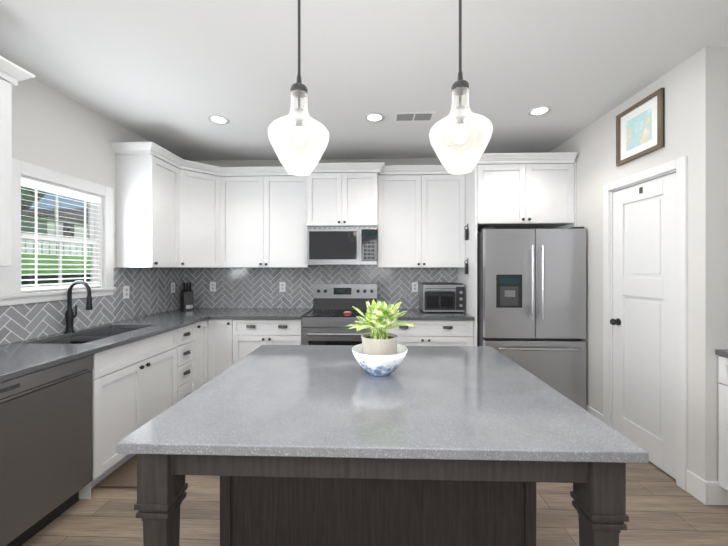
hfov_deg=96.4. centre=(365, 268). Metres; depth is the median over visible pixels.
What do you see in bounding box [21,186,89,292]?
garden
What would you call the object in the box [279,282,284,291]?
electrical outlet
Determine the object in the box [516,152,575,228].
upper cabinet
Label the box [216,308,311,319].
countertop
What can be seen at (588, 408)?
baseboard
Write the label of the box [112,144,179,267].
upper cabinet
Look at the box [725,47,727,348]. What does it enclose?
wall
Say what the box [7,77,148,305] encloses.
wall
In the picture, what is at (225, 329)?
base cabinet
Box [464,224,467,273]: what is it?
hook rack
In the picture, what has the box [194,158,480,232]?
wall
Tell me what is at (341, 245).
over-the-range microwave
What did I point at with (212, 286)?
electrical outlet
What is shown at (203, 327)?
base cabinet
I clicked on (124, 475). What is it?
rubber floor mat
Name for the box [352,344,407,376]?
bowl
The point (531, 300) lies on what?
refrigerator
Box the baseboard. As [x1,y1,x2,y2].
[586,404,602,420]
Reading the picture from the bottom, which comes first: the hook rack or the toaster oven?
the toaster oven
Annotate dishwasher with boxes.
[0,355,92,545]
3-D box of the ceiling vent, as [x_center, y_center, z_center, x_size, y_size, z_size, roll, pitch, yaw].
[0.417,-1.306,2.804,0.340,0.006,0.170,0,0,2]
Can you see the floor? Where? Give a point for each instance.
(663, 508)
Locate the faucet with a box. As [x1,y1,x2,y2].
[64,280,92,332]
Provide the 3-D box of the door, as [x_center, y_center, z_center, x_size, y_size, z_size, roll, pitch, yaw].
[2.019,0.375,2.398,0.098,2.007,0.578,0,0,2]
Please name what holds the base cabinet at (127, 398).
on the floor
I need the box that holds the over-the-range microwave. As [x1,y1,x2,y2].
[307,226,376,264]
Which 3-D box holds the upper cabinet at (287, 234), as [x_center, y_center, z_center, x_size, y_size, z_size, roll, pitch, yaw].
[-0.900,-0.560,3.747,0.553,1.100,0.330,0,0,2]
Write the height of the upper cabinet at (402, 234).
1.100 m
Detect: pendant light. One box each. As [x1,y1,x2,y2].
[268,0,328,175]
[429,0,492,174]
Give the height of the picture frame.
0.400 m
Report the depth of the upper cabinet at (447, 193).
3.54 m
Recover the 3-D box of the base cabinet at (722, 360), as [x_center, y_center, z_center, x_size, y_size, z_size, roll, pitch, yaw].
[2.385,0.949,1.530,0.640,0.883,0.757,0,0,2]
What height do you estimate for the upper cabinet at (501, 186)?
0.670 m
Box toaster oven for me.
[419,282,464,312]
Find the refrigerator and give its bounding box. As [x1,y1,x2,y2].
[477,227,585,409]
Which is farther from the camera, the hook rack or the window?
the hook rack
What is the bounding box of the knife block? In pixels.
[180,283,193,310]
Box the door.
[610,172,675,478]
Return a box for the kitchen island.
[134,457,628,545]
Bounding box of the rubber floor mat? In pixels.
[95,454,136,487]
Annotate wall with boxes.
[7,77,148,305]
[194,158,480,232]
[549,47,724,480]
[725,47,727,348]
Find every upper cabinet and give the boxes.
[0,56,15,266]
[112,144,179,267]
[180,158,223,267]
[224,166,267,267]
[268,164,315,267]
[304,164,347,227]
[348,164,379,227]
[376,164,427,267]
[428,164,467,267]
[468,153,535,231]
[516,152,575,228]
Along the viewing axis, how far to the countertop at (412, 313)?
3.30 m
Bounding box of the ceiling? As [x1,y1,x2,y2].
[0,0,727,160]
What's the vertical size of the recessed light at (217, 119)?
0.005 m
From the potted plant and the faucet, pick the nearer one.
the potted plant
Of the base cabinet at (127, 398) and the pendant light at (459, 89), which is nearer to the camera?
the pendant light at (459, 89)
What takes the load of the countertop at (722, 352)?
on the base cabinet at (722, 360)
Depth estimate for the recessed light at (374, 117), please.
2.81 m
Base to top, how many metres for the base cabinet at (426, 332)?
0.883 m
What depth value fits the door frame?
2.08 m
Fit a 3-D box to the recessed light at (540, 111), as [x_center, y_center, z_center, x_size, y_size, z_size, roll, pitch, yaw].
[1.445,-1.306,2.701,0.170,0.005,0.170,0,0,2]
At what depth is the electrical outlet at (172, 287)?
3.73 m
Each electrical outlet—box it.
[123,286,128,298]
[171,283,174,292]
[210,282,215,291]
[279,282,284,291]
[412,282,417,291]
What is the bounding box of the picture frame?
[616,88,664,165]
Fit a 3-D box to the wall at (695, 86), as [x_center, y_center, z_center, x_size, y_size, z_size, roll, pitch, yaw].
[2.092,0.040,2.921,0.100,2.700,2.000,0,0,2]
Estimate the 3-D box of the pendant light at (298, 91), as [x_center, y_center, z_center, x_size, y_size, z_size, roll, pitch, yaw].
[-0.295,-0.867,1.445,0.268,0.884,0.268,0,0,2]
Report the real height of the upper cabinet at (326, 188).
0.655 m
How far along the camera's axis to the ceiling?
2.07 m
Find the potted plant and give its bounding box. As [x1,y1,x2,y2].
[345,299,415,376]
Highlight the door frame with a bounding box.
[603,156,687,490]
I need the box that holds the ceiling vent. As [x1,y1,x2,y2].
[394,112,435,121]
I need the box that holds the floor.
[21,461,727,545]
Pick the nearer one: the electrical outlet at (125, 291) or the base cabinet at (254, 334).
the electrical outlet at (125, 291)
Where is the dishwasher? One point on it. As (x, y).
(45, 445)
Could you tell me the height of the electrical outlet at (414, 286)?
0.116 m
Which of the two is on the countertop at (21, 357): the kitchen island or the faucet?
the faucet
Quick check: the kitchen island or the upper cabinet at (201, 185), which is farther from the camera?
the upper cabinet at (201, 185)
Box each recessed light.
[208,115,228,123]
[365,113,383,121]
[528,106,550,115]
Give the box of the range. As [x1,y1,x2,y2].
[302,284,376,344]
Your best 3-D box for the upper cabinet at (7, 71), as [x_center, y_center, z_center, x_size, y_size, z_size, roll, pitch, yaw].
[-2.129,-0.560,1.424,0.330,1.100,0.758,0,0,2]
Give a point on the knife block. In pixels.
(186, 299)
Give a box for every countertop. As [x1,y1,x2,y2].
[0,308,227,381]
[116,345,648,464]
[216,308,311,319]
[396,308,475,319]
[716,349,727,355]
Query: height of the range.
1.205 m
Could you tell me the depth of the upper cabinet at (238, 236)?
3.60 m
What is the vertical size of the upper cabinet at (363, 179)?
0.655 m
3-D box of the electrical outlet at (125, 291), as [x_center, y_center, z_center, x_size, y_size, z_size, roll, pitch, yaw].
[-2.234,0.220,3.037,0.006,0.116,0.072,0,0,2]
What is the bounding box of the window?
[0,158,115,305]
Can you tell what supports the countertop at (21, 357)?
on the base cabinet at (127, 398)
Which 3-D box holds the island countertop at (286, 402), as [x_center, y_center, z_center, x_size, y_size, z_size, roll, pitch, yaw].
[0.045,0.491,1.440,1.420,0.030,1.150,0,0,2]
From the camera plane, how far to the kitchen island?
1.41 m
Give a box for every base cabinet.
[96,324,195,435]
[196,320,211,388]
[208,316,239,377]
[240,308,312,359]
[384,320,475,345]
[715,352,727,490]

